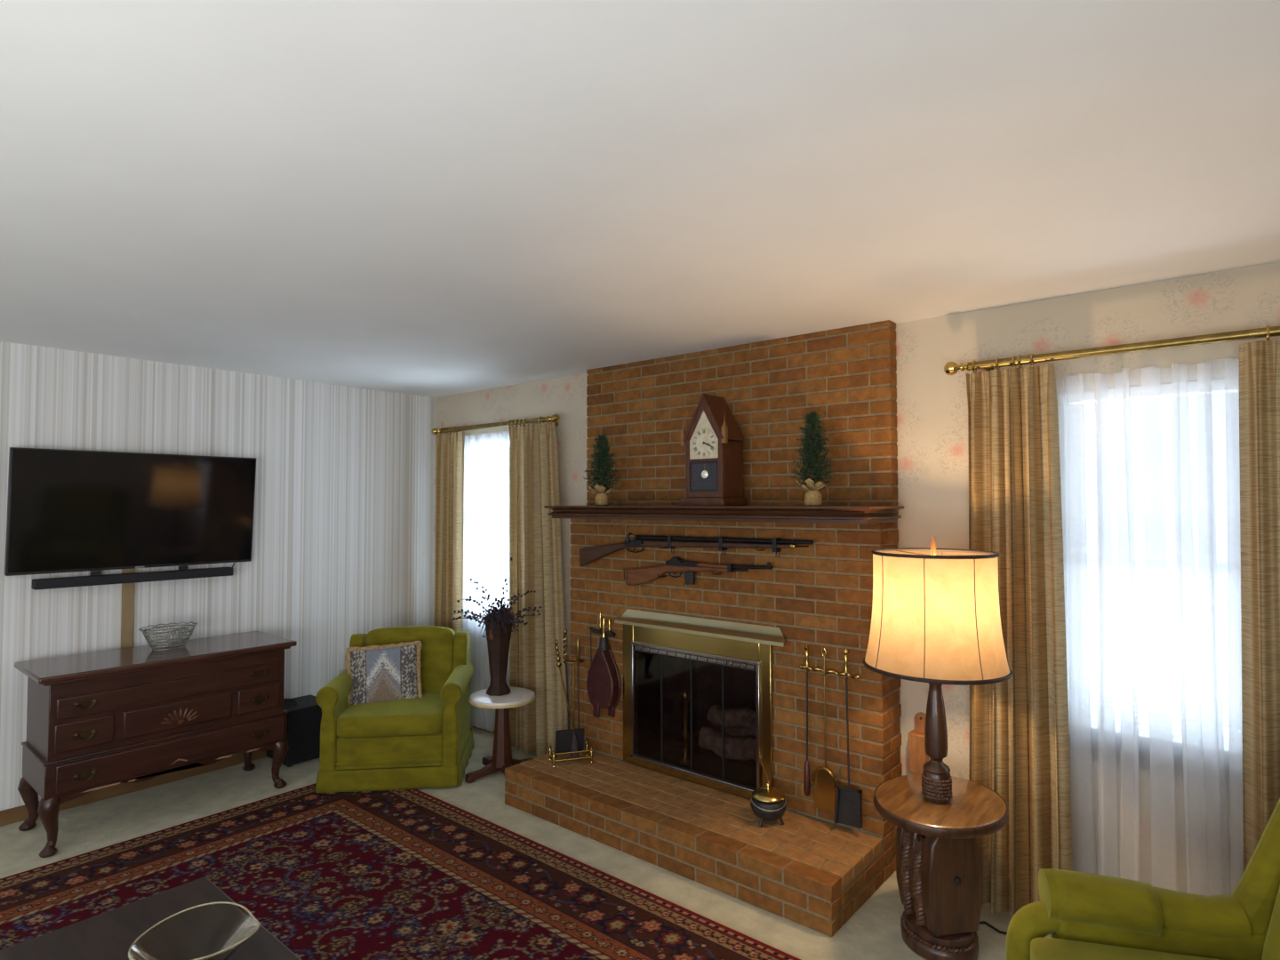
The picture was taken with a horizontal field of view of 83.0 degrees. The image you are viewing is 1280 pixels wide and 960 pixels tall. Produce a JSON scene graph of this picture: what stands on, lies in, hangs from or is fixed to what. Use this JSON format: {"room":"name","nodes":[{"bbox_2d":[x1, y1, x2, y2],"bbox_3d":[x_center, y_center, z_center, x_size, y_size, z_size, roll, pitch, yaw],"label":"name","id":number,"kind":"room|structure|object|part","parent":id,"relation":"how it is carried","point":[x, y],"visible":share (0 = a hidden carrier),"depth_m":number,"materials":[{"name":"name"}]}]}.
{"room":"living room","nodes":[
{"label":"living room","id":0,"kind":"room"},
{"bbox_2d":[0,341,434,810],"bbox_3d":[-3.246,0.518,3.726,0.120,2.440,5.000,-2,-2,40],"label":"wall","id":1,"kind":"structure","parent":0,"point":[343,531],"depth_m":4.62,"materials":[{"name":"paper"}]},
{"bbox_2d":[120,568,135,647],"bbox_3d":[-2.872,0.896,4.053,0.018,0.805,0.056,-2,-2,40],"label":"cover","id":2,"kind":"object","parent":1,"relation":"attached to","point":[127,588],"visible":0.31,"depth_m":4.05,"materials":[{"name":"beige plastic"}]},
{"bbox_2d":[4,447,255,575],"bbox_3d":[-2.801,0.172,4.082,0.097,0.646,1.170,-2,-2,40],"label":"television","id":3,"kind":"object","parent":1,"relation":"attached to","point":[68,510],"visible":1,"depth_m":3.99,"materials":[{"name":"black plastic"}]},
{"bbox_2d":[31,562,234,590],"bbox_3d":[-2.789,0.534,4.070,0.070,0.074,0.973,-2,-2,40],"label":"soundbar","id":4,"kind":"object","parent":3,"relation":"attached to","point":[95,578],"visible":1,"depth_m":3.98,"materials":[{"name":"black plastic"}]},
{"bbox_2d":[0,750,267,826],"bbox_3d":[-3.194,1.699,3.646,0.014,0.075,4.999,-2,-2,40],"label":"baseboard","id":5,"kind":"structure","parent":1,"relation":"attached to","point":[12,815],"depth_m":4.05,"materials":[{"name":"brown wood"}]},
{"bbox_2d":[0,726,1050,959],"bbox_3d":[-1.020,1.734,2.076,5.600,0.100,5.620,-2,-2,40],"label":"floor","id":6,"kind":"structure","parent":0,"point":[873,932],"depth_m":3.44,"materials":[{"name":"beige carpet"}]},
{"bbox_2d":[14,631,296,857],"bbox_3d":[-2.547,1.329,3.872,0.532,0.825,1.162,-2,-2,40],"label":"sideboard","id":7,"kind":"object","parent":6,"relation":"on","point":[96,720],"visible":1,"depth_m":3.63,"materials":[{"name":"brown wood"}]},
{"bbox_3d":[-3.036,1.594,3.596,0.088,0.278,0.088,-2,-2,40],"label":"leg","id":8,"kind":"part","parent":7,"relation":"part of","materials":[{"name":"brown wood"}]},
{"bbox_3d":[-2.721,1.586,3.333,0.087,0.278,0.087,-2,-2,40],"label":"leg","id":9,"kind":"part","parent":7,"relation":"part of","materials":[{"name":"brown wood"}]},
{"bbox_3d":[-2.628,1.200,3.426,0.016,0.132,0.231,-2,-2,40],"label":"drawer","id":10,"kind":"part","parent":7,"relation":"part of","materials":[{"name":"brown wood"}]},
{"bbox_3d":[-2.605,1.390,3.401,0.018,0.052,0.110,-2,-2,40],"label":"handle","id":11,"kind":"part","parent":7,"relation":"part of","materials":[{"name":"brown metal"}]},
{"bbox_3d":[-2.615,1.202,3.415,0.018,0.052,0.110,-2,-2,40],"label":"handle","id":12,"kind":"part","parent":7,"relation":"part of","materials":[{"name":"brown metal"}]},
{"bbox_3d":[-2.615,1.058,3.419,0.018,0.052,0.110,-2,-2,40],"label":"handle","id":13,"kind":"part","parent":7,"relation":"part of","materials":[{"name":"brown metal"}]},
{"bbox_3d":[-2.545,1.318,3.870,0.474,0.012,1.102,-2,-2,40],"label":"waist moulding","id":14,"kind":"part","parent":7,"relation":"part of","materials":[{"name":"brown wood"}]},
{"bbox_3d":[-2.376,1.076,3.732,0.016,0.100,1.006,-2,-2,40],"label":"drawer","id":15,"kind":"part","parent":7,"relation":"part of","materials":[{"name":"brown wood"}]},
{"bbox_2d":[138,621,198,650],"bbox_3d":[-2.575,0.856,3.957,0.208,0.123,0.276,-2,-2,40],"label":"wire basket","id":16,"kind":"object","parent":7,"relation":"on","point":[148,637],"visible":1,"depth_m":3.93,"materials":[{"name":"silver metal"}]},
{"bbox_3d":[-2.358,1.396,3.725,0.016,0.132,1.034,-2,-2,40],"label":"drawer","id":17,"kind":"part","parent":7,"relation":"part of","materials":[{"name":"brown wood"}]},
{"bbox_3d":[-2.372,1.210,3.732,0.016,0.132,0.493,-2,-2,40],"label":"drawer","id":18,"kind":"part","parent":7,"relation":"part of","materials":[{"name":"brown wood"}]},
{"bbox_3d":[-2.370,1.619,4.392,0.087,0.278,0.087,-2,-2,40],"label":"leg","id":19,"kind":"part","parent":7,"relation":"part of","materials":[{"name":"brown wood"}]},
{"bbox_3d":[-2.121,1.219,4.032,0.016,0.132,0.225,-2,-2,40],"label":"drawer","id":20,"kind":"part","parent":7,"relation":"part of","materials":[{"name":"brown wood"}]},
{"bbox_3d":[-2.102,1.408,4.003,0.018,0.052,0.110,-2,-2,40],"label":"handle","id":21,"kind":"part","parent":7,"relation":"part of","materials":[{"name":"brown metal"}]},
{"bbox_3d":[-2.109,1.221,4.019,0.018,0.052,0.110,-2,-2,40],"label":"handle","id":22,"kind":"part","parent":7,"relation":"part of","materials":[{"name":"brown metal"}]},
{"bbox_3d":[-2.111,1.077,4.021,0.018,0.052,0.110,-2,-2,40],"label":"handle","id":23,"kind":"part","parent":7,"relation":"part of","materials":[{"name":"brown metal"}]},
{"bbox_3d":[-2.056,1.610,4.129,0.088,0.278,0.088,-2,-2,40],"label":"leg","id":24,"kind":"part","parent":7,"relation":"part of","materials":[{"name":"brown wood"}]},
{"bbox_2d":[266,694,322,767],"bbox_3d":[-2.177,1.589,4.618,0.298,0.353,0.280,-2,-2,40],"label":"subwoofer","id":25,"kind":"object","parent":6,"relation":"on","point":[304,716],"visible":0.64,"depth_m":4.51,"materials":[{"name":"black plastic"}]},
{"bbox_2d":[0,783,800,959],"bbox_3d":[-1.138,1.681,2.167,3.662,0.010,2.774,-2,-2,40],"label":"rug","id":26,"kind":"object","parent":6,"relation":"on","point":[393,874],"visible":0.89,"depth_m":3.04,"materials":[{"name":"fabric"}]},
{"bbox_2d":[0,876,301,959],"bbox_3d":[-1.135,1.440,1.664,1.117,0.438,0.628,-2,-2,40],"label":"coffee table","id":27,"kind":"object","parent":26,"relation":"on","point":[109,935],"visible":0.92,"depth_m":1.96,"materials":[{"name":"brown wood"}]},
{"bbox_2d":[128,903,259,959],"bbox_3d":[-1.103,1.168,1.784,0.263,0.113,0.262,-2,-2,40],"label":"glass bowl","id":28,"kind":"object","parent":27,"relation":"on","point":[214,931],"visible":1,"depth_m":1.85,"materials":[{"name":"clear glass"}]},
{"bbox_2d":[315,625,473,792],"bbox_3d":[-1.453,1.343,4.426,0.802,0.808,0.744,0,-2,-7],"label":"armchair","id":29,"kind":"object","parent":26,"relation":"on","point":[426,741],"visible":0.96,"depth_m":4.11,"materials":[{"name":"green fabric"}]},
{"bbox_3d":[-1.786,1.446,4.348,0.123,0.557,0.625,0,-2,-7],"label":"arm","id":30,"kind":"part","parent":29,"relation":"part of","materials":[{"name":"green fabric"}]},
{"bbox_2d":[344,640,423,705],"bbox_3d":[-1.568,1.210,4.435,0.459,0.405,0.186,0,-2,-17],"label":"cushion","id":31,"kind":"object","parent":29,"relation":"on","point":[392,671],"visible":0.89,"depth_m":4.40,"materials":[{"name":"multicoloured fabric"}]},
{"bbox_3d":[-1.452,1.554,4.408,0.585,0.185,0.635,0,-2,-7],"label":"seat","id":32,"kind":"part","parent":29,"relation":"part of","materials":[{"name":"green fabric"}]},
{"bbox_2d":[336,691,444,736],"bbox_3d":[-1.447,1.390,4.366,0.600,0.135,0.585,0,-2,-7],"label":"seat cushion","id":33,"kind":"object","parent":29,"relation":"on","point":[421,716],"depth_m":4.11,"materials":[{"name":"green fabric"}]},
{"bbox_3d":[-1.481,1.190,4.672,0.555,0.488,0.209,0,-2,-7],"label":"backrest","id":34,"kind":"part","parent":29,"relation":"part of","materials":[{"name":"green fabric"}]},
{"bbox_3d":[-1.112,1.448,4.425,0.123,0.557,0.625,0,-2,-7],"label":"arm","id":35,"kind":"part","parent":29,"relation":"part of","materials":[{"name":"green fabric"}]},
{"bbox_2d":[464,687,535,783],"bbox_3d":[-0.824,1.520,4.330,0.393,0.470,0.393,-1,-2,17],"label":"side table","id":36,"kind":"object","parent":6,"relation":"on","point":[501,758],"visible":0.84,"depth_m":4.28,"materials":[{"name":"white stone"}]},
{"bbox_2d":[485,621,511,695],"bbox_3d":[-0.856,1.073,4.377,0.153,0.425,0.153,1,-2,-39],"label":"vase","id":37,"kind":"object","parent":36,"relation":"on","point":[498,645],"visible":0.93,"depth_m":4.33,"materials":[{"name":"brown ceramic"}]},
{"bbox_2d":[450,557,541,637],"bbox_3d":[-0.877,0.718,4.385,0.562,0.498,0.268,0,-2,3],"label":"dried arrangement","id":38,"kind":"object","parent":37,"relation":"in","point":[498,616],"visible":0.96,"depth_m":4.35,"materials":[{"name":"black plant"}]},
{"bbox_2d":[504,320,903,936],"bbox_3d":[0.361,0.515,3.741,1.952,2.440,1.112,-2,-2,40],"label":"fireplace","id":39,"kind":"object","parent":6,"relation":"on","point":[812,871],"depth_m":3.45,"materials":[{"name":"brick"}]},
{"bbox_2d":[548,658,593,767],"bbox_3d":[-0.384,1.282,4.015,0.234,0.544,0.133,1,-2,-17],"label":"stand","id":40,"kind":"object","parent":39,"relation":"on","point":[551,756],"visible":0.93,"depth_m":4.02,"materials":[{"name":"gold metal"}]},
{"bbox_2d":[554,640,578,757],"bbox_3d":[-0.402,1.200,3.987,0.134,0.639,0.048,0,-2,-8],"label":"brush","id":41,"kind":"object","parent":40,"relation":"on","point":[574,747],"visible":1,"depth_m":3.99,"materials":[{"name":"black metal"}]},
{"bbox_3d":[-0.452,0.958,4.000,0.037,0.154,0.021,1,-2,-17],"label":"handle","id":42,"kind":"part","parent":41,"relation":"part of","materials":[{"name":"gold metal"}]},
{"bbox_2d":[555,629,584,756],"bbox_3d":[-0.388,1.171,3.998,0.156,0.689,0.054,1,-2,-17],"label":"shovel","id":43,"kind":"object","parent":40,"relation":"on","point":[564,738],"visible":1,"depth_m":3.99,"materials":[{"name":"black metal"}]},
{"bbox_3d":[-0.413,0.919,4.013,0.026,0.185,0.026,1,-2,-17],"label":"handle","id":44,"kind":"part","parent":43,"relation":"part of","materials":[{"name":"gold metal"}]},
{"bbox_3d":[-0.371,1.271,4.041,0.011,0.514,0.011,1,-2,-40],"label":"post","id":45,"kind":"part","parent":40,"relation":"part of","materials":[{"name":"gold metal"}]},
{"bbox_2d":[576,636,580,727],"bbox_3d":[-0.348,1.200,4.071,0.024,0.639,0.023,1,-2,-17],"label":"poker","id":46,"kind":"object","parent":40,"relation":"on","point":[578,644],"visible":0.88,"depth_m":4.07,"materials":[{"name":"black metal"}]},
{"bbox_3d":[-0.348,0.958,4.079,0.024,0.155,0.023,1,-2,-17],"label":"handle","id":47,"kind":"part","parent":46,"relation":"part of","materials":[{"name":"gold metal"}]},
{"bbox_2d":[590,631,591,665],"bbox_3d":[-0.283,1.035,4.178,0.035,0.330,0.016,-2,-2,40],"label":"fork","id":48,"kind":"object","parent":39,"relation":"hanging from","point":[590,631],"visible":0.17,"depth_m":4.17,"materials":[{"name":"black metal"}]},
{"bbox_3d":[-0.217,0.817,4.136,0.188,0.138,0.026,-2,-2,40],"label":"wall bracket","id":49,"kind":"part","parent":39,"relation":"part of","materials":[{"name":"gold metal"}]},
{"bbox_3d":[-0.217,0.869,4.134,0.188,0.034,0.026,-2,-2,40],"label":"arm","id":50,"kind":"part","parent":39,"relation":"part of","materials":[{"name":"black metal"}]},
{"bbox_2d":[583,433,621,505],"bbox_3d":[-0.213,-0.057,4.077,0.215,0.403,0.207,-2,-2,40],"label":"pine","id":51,"kind":"object","parent":39,"relation":"on","point":[602,498],"visible":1,"depth_m":4.05,"materials":[{"name":"green plant"}]},
{"bbox_2d":[594,493,608,505],"bbox_3d":[-0.213,0.109,4.071,0.080,0.071,0.080,-2,-2,40],"label":"pot","id":52,"kind":"object","parent":51,"relation":"attached to","point":[601,499],"depth_m":4.04,"materials":[{"name":"beige fabric"}]},
{"bbox_2d":[586,617,621,718],"bbox_3d":[-0.205,1.058,4.081,0.199,0.553,0.077,-2,-2,40],"label":"bellows","id":53,"kind":"object","parent":39,"relation":"hanging from","point":[604,685],"visible":1,"depth_m":4.05,"materials":[{"name":"red leather"}]},
{"bbox_3d":[-0.245,1.290,4.070,0.045,0.088,0.014,-2,-2,40],"label":"handle","id":54,"kind":"part","parent":53,"relation":"part of","materials":[{"name":"brown wood"}]},
{"bbox_3d":[-0.163,1.290,4.080,0.045,0.088,0.014,-2,-2,40],"label":"handle","id":55,"kind":"part","parent":53,"relation":"part of","materials":[{"name":"brown wood"}]},
{"bbox_2d":[680,688,704,765],"bbox_3d":[0.341,1.338,4.047,0.060,0.411,0.349,-2,-2,40],"label":"andiron","id":56,"kind":"object","parent":39,"relation":"in","point":[685,694],"visible":0.91,"depth_m":3.92,"materials":[{"name":"black metal"}]},
{"bbox_3d":[0.248,1.335,3.935,0.060,0.411,0.058,-2,-2,40],"label":"post","id":57,"kind":"part","parent":56,"relation":"part of","materials":[{"name":"gold metal"}]},
{"bbox_2d":[711,723,756,738],"bbox_3d":[0.602,1.409,3.950,0.485,0.156,0.157,-2,-2,40],"label":"log","id":58,"kind":"object","parent":56,"relation":"on","point":[736,732],"visible":0.14,"depth_m":3.94,"materials":[{"name":"brown wood"}]},
{"bbox_2d":[707,704,755,733],"bbox_3d":[0.566,1.288,3.886,0.441,0.124,0.130,-2,-2,40],"label":"log","id":59,"kind":"object","parent":58,"relation":"on","point":[745,717],"visible":0.59,"depth_m":3.89,"materials":[{"name":"brown wood"}]},
{"bbox_2d":[579,532,813,566],"bbox_3d":[0.219,0.381,3.748,1.467,0.207,0.083,-2,-2,40],"label":"musket","id":60,"kind":"object","parent":39,"relation":"attached to","point":[588,556],"visible":1,"depth_m":3.72,"materials":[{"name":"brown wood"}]},
{"bbox_2d":[623,556,772,585],"bbox_3d":[0.270,0.483,3.706,0.920,0.172,0.078,-2,-2,40],"label":"carbine","id":61,"kind":"object","parent":39,"relation":"attached to","point":[632,576],"visible":1,"depth_m":3.74,"materials":[{"name":"brown wood"}]},
{"bbox_2d":[684,571,695,584],"bbox_3d":[0.254,0.502,3.715,0.055,0.070,0.022,-2,-2,40],"label":"magazine","id":62,"kind":"object","parent":61,"relation":"on","point":[689,576],"depth_m":3.70,"materials":[{"name":"black metal"}]},
{"bbox_2d":[614,608,785,799],"bbox_3d":[0.282,1.125,3.676,1.043,0.835,0.071,-2,-2,40],"label":"fireplace screen","id":63,"kind":"object","parent":39,"relation":"on","point":[742,643],"visible":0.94,"depth_m":3.67,"materials":[{"name":"gold metal"}]},
{"bbox_3d":[0.042,1.209,3.888,0.191,0.568,0.008,-2,-2,40],"label":"door","id":64,"kind":"part","parent":63,"relation":"part of","materials":[{"name":"black glass"}]},
{"bbox_3d":[0.190,1.205,3.764,0.191,0.568,0.008,-2,-2,40],"label":"door","id":65,"kind":"part","parent":63,"relation":"part of","materials":[{"name":"black glass"}]},
{"bbox_3d":[0.262,1.192,3.700,0.804,0.631,0.015,-2,-2,40],"label":"door trim","id":66,"kind":"part","parent":63,"relation":"part of","materials":[{"name":"metal"}]},
{"bbox_2d":[614,608,785,647],"bbox_3d":[0.282,0.743,3.688,1.043,0.071,0.071,-2,-2,40],"label":"hood","id":67,"kind":"object","parent":63,"relation":"attached to","point":[764,636],"depth_m":3.65,"materials":[{"name":"gold metal"}]},
{"bbox_3d":[0.338,1.201,3.640,0.191,0.568,0.008,-2,-2,40],"label":"door","id":68,"kind":"part","parent":63,"relation":"part of","materials":[{"name":"black glass"}]},
{"bbox_3d":[0.486,1.197,3.517,0.191,0.568,0.008,-2,-2,40],"label":"door","id":69,"kind":"part","parent":63,"relation":"part of","materials":[{"name":"black glass"}]},
{"bbox_2d":[680,393,747,505],"bbox_3d":[0.368,-0.147,3.639,0.268,0.555,0.216,-2,-2,40],"label":"clock","id":70,"kind":"object","parent":39,"relation":"on","point":[713,440],"visible":0.98,"depth_m":3.58,"materials":[{"name":"brown wood"}]},
{"bbox_3d":[0.316,-0.162,3.574,0.222,0.496,0.012,-2,-2,40],"label":"door frame","id":71,"kind":"part","parent":70,"relation":"part of","materials":[{"name":"brown wood"}]},
{"bbox_3d":[0.371,-0.310,3.645,0.250,0.230,0.195,-2,-2,40],"label":"roof moulding","id":72,"kind":"part","parent":70,"relation":"part of","materials":[{"name":"brown wood"}]},
{"bbox_2d":[544,505,903,523],"bbox_3d":[0.311,0.167,3.660,1.909,0.071,0.387,-2,-2,40],"label":"mantel shelf","id":73,"kind":"object","parent":39,"relation":"attached to","point":[614,514],"depth_m":3.37,"materials":[{"name":"brown wood"}]},
{"bbox_2d":[698,726,756,761],"bbox_3d":[0.512,1.413,3.823,0.474,0.138,0.134,-2,-2,40],"label":"log","id":74,"kind":"object","parent":39,"relation":"in","point":[743,748],"visible":0.76,"depth_m":3.80,"materials":[{"name":"brown wood"}]},
{"bbox_2d":[750,756,786,827],"bbox_3d":[0.572,1.384,3.226,0.160,0.285,0.160,-2,-2,40],"label":"pot","id":75,"kind":"object","parent":39,"relation":"on","point":[768,803],"visible":1,"depth_m":3.18,"materials":[{"name":"black metal"}]},
{"bbox_3d":[0.534,1.504,3.186,0.020,0.044,0.033,-2,-2,40],"label":"leg","id":76,"kind":"part","parent":75,"relation":"part of","materials":[{"name":"black metal"}]},
{"bbox_3d":[0.572,1.375,3.226,0.148,0.060,0.148,-2,-2,40],"label":"lid","id":77,"kind":"part","parent":75,"relation":"part of","materials":[{"name":"gold metal"}]},
{"bbox_3d":[0.570,1.429,3.185,0.160,0.027,0.081,0,-2,3],"label":"bail handle","id":78,"kind":"part","parent":75,"relation":"part of","materials":[{"name":"grey metal"}]},
{"bbox_3d":[0.623,1.504,3.206,0.032,0.043,0.018,-1,-2,20],"label":"leg","id":79,"kind":"part","parent":75,"relation":"part of","materials":[{"name":"black metal"}]},
{"bbox_2d":[790,410,835,505],"bbox_3d":[0.774,-0.098,3.258,0.195,0.431,0.203,0,-2,8],"label":"pine","id":80,"kind":"object","parent":39,"relation":"on","point":[812,497],"visible":1,"depth_m":3.23,"materials":[{"name":"green plant"}]},
{"bbox_2d":[804,490,822,505],"bbox_3d":[0.777,0.082,3.245,0.080,0.071,0.080,-2,-2,40],"label":"pot","id":81,"kind":"object","parent":80,"relation":"attached to","point":[812,498],"depth_m":3.21,"materials":[{"name":"beige fabric"}]},
{"bbox_2d":[799,664,860,679],"bbox_3d":[0.839,0.860,3.230,0.292,0.033,0.046,-2,-2,40],"label":"rail","id":82,"kind":"object","parent":39,"relation":"attached to","point":[802,667],"visible":1,"depth_m":3.22,"materials":[{"name":"gold metal"}]},
{"bbox_2d":[803,643,810,796],"bbox_3d":[0.756,1.083,3.281,0.031,0.683,0.028,-2,-2,40],"label":"brush","id":83,"kind":"object","parent":82,"relation":"hanging from","point":[807,776],"visible":1,"depth_m":3.27,"materials":[{"name":"gold metal"}]},
{"bbox_3d":[0.758,0.799,3.288,0.024,0.113,0.024,-2,-2,40],"label":"handle","id":84,"kind":"part","parent":83,"relation":"part of","materials":[{"name":"gold metal"}]},
{"bbox_2d":[811,648,836,812],"bbox_3d":[0.819,1.106,3.215,0.116,0.713,0.028,-2,-2,40],"label":"shovel","id":85,"kind":"object","parent":82,"relation":"hanging from","point":[824,781],"visible":0.99,"depth_m":3.21,"materials":[{"name":"gold metal"}]},
{"bbox_2d":[833,647,862,828],"bbox_3d":[0.904,1.112,3.136,0.116,0.763,0.054,-2,-2,40],"label":"shovel","id":86,"kind":"object","parent":82,"relation":"hanging from","point":[848,811],"visible":1,"depth_m":3.13,"materials":[{"name":"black metal"}]},
{"bbox_3d":[0.902,0.790,3.168,0.024,0.117,0.024,-2,-2,40],"label":"handle","id":87,"kind":"part","parent":86,"relation":"part of","materials":[{"name":"gold metal"}]},
{"bbox_2d":[873,774,1008,959],"bbox_3d":[1.088,1.426,2.620,0.444,0.545,0.525,-2,-2,40],"label":"table","id":88,"kind":"object","parent":6,"relation":"on","point":[940,868],"visible":0.98,"depth_m":2.55,"materials":[{"name":"brown wood"}]},
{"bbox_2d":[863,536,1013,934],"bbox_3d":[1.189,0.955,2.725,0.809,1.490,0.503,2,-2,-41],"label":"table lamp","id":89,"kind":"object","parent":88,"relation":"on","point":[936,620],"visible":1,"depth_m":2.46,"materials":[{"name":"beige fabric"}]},
{"bbox_3d":[1.073,0.267,2.646,0.434,0.012,0.434,-2,-2,40],"label":"shade trim","id":90,"kind":"part","parent":89,"relation":"part of","materials":[{"name":"black fabric"}]},
{"bbox_3d":[1.073,0.472,2.639,0.490,0.410,0.490,-2,-2,40],"label":"lamp shade","id":91,"kind":"part","parent":89,"relation":"part of","materials":[{"name":"beige fabric"}]},
{"bbox_3d":[1.074,0.677,2.633,0.504,0.014,0.504,-2,-2,40],"label":"shade trim","id":92,"kind":"part","parent":89,"relation":"part of","materials":[{"name":"brown fabric"}]},
{"bbox_3d":[1.433,1.696,2.737,0.428,0.009,0.101,0,-2,-4],"label":"cord","id":93,"kind":"part","parent":89,"relation":"part of","materials":[{"name":"black plastic"}]},
{"bbox_3d":[1.096,1.642,2.653,0.273,0.020,0.265,-2,-2,40],"label":"rope trim","id":94,"kind":"part","parent":88,"relation":"part of","materials":[{"name":"brown wood"}]},
{"bbox_2d":[1005,798,1279,959],"bbox_3d":[1.390,1.135,1.537,0.973,1.033,0.794,-1,-2,14],"label":"chair","id":95,"kind":"object","parent":6,"relation":"on","point":[1086,916],"visible":1,"depth_m":1.85,"materials":[{"name":"green fabric"}]},
{"bbox_3d":[1.079,1.319,1.954,0.165,0.364,0.085,0,-2,12],"label":"arm","id":96,"kind":"part","parent":95,"relation":"part of","materials":[{"name":"green fabric"}]},
{"bbox_3d":[1.217,1.115,1.925,0.256,0.122,0.123,-1,-2,14],"label":"arm","id":97,"kind":"part","parent":95,"relation":"part of","materials":[{"name":"green fabric"}]},
{"bbox_2d":[1030,937,1219,959],"bbox_3d":[1.241,1.236,1.570,0.600,0.155,0.565,-1,-2,14],"label":"seat cushion","id":98,"kind":"object","parent":95,"relation":"on","point":[1041,948],"depth_m":1.83,"materials":[{"name":"green fabric"}]},
{"bbox_3d":[1.404,1.328,1.872,0.600,0.390,0.084,-1,-2,14],"label":"arm panel","id":99,"kind":"part","parent":95,"relation":"part of","materials":[{"name":"green fabric"}]},
{"bbox_3d":[1.321,1.118,1.900,0.448,0.122,0.108,-1,-2,14],"label":"arm rail","id":100,"kind":"part","parent":95,"relation":"part of","materials":[{"name":"green fabric"}]},
{"bbox_3d":[1.600,0.950,1.491,0.315,0.668,0.584,-1,-2,14],"label":"backrest","id":101,"kind":"part","parent":95,"relation":"part of","materials":[{"name":"green fabric"}]},
{"bbox_2d":[0,0,1279,397],"bbox_3d":[-1.145,-0.809,2.010,5.600,0.100,5.240,-2,-2,40],"label":"ceiling","id":102,"kind":"structure","parent":0,"point":[432,198],"depth_m":1.80,"materials":[{"name":"paint"}]},
{"bbox_2d":[432,261,1279,780],"bbox_3d":[0.498,0.521,3.934,5.600,2.440,0.120,-2,-2,40],"label":"wall","id":103,"kind":"structure","parent":0,"point":[932,457],"depth_m":3.13,"materials":[{"name":"paper"}]},
{"bbox_2d":[472,726,494,733],"bbox_3d":[0.462,1.701,3.840,5.345,0.075,0.014,-2,-2,40],"label":"baseboard","id":104,"kind":"structure","parent":103,"relation":"attached to","point":[472,726],"depth_m":5.14,"materials":[{"name":"brown wood"}]},
{"bbox_2d":[431,414,559,435],"bbox_3d":[-1.003,-0.374,5.037,1.358,0.061,0.154,-2,-2,40],"label":"curtain rod","id":105,"kind":"object","parent":103,"relation":"attached to","point":[556,418],"visible":0.98,"depth_m":4.90,"materials":[{"name":"gold metal"}]},
{"bbox_2d":[434,432,463,632],"bbox_3d":[-1.392,0.708,5.255,0.346,2.102,0.102,-2,-2,40],"label":"drape","id":106,"kind":"object","parent":105,"relation":"hanging from","point":[449,482],"visible":0.64,"depth_m":5.24,"materials":[{"name":"beige fabric"}]},
{"bbox_2d":[463,431,510,732],"bbox_3d":[-1.049,0.703,5.064,0.613,2.071,0.050,-2,-2,40],"label":"sheer curtain","id":107,"kind":"object","parent":105,"relation":"hanging from","point":[486,456],"visible":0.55,"depth_m":5.10,"materials":[{"name":"white fabric"}]},
{"bbox_2d":[508,422,567,756],"bbox_3d":[-0.671,0.687,4.646,0.576,2.102,0.111,-2,-2,40],"label":"drape","id":108,"kind":"object","parent":105,"relation":"hanging from","point":[535,548],"visible":0.95,"depth_m":4.63,"materials":[{"name":"beige fabric"}]},
{"bbox_2d":[908,712,929,774],"bbox_3d":[1.227,1.158,3.186,0.074,0.257,0.061,-2,-2,40],"label":"holder","id":109,"kind":"object","parent":103,"relation":"attached to","point":[917,756],"visible":0.69,"depth_m":3.17,"materials":[{"name":"brown wood"}]},
{"bbox_3d":[1.246,1.073,3.202,0.062,0.087,0.015,-2,-2,40],"label":"plate","id":110,"kind":"part","parent":109,"relation":"part of","materials":[{"name":"brown wood"}]},
{"bbox_2d":[944,325,1279,375],"bbox_3d":[1.888,-0.482,2.623,1.487,0.061,0.154,-2,-2,40],"label":"curtain rod","id":111,"kind":"object","parent":103,"relation":"attached to","point":[951,368],"visible":0.99,"depth_m":2.66,"materials":[{"name":"gold metal"}]},
{"bbox_2d":[965,363,1071,918],"bbox_3d":[1.453,0.614,2.821,0.378,2.119,0.152,-2,-2,40],"label":"drape","id":112,"kind":"object","parent":111,"relation":"hanging from","point":[1020,739],"visible":0.8,"depth_m":2.81,"materials":[{"name":"beige fabric"}]},
{"bbox_2d":[1239,340,1279,871],"bbox_3d":[2.152,0.599,2.295,0.408,2.124,0.109,-2,-2,40],"label":"drape","id":113,"kind":"object","parent":111,"relation":"hanging from","point":[1259,361],"visible":0.87,"depth_m":2.38,"materials":[{"name":"beige fabric"}]},
{"bbox_3d":[1.923,0.355,2.712,0.710,1.430,0.134,-2,-2,40],"label":"window","id":114,"kind":"structure","parent":103,"relation":"in","visible":0},
{"bbox_2d":[1055,358,1243,895],"bbox_3d":[1.872,0.620,2.624,0.723,2.076,0.050,-2,-2,40],"label":"sheer curtain","id":115,"kind":"object","parent":114,"relation":"hanging from","point":[1149,455],"visible":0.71,"depth_m":2.62,"materials":[{"name":"white fabric"}]}
]}

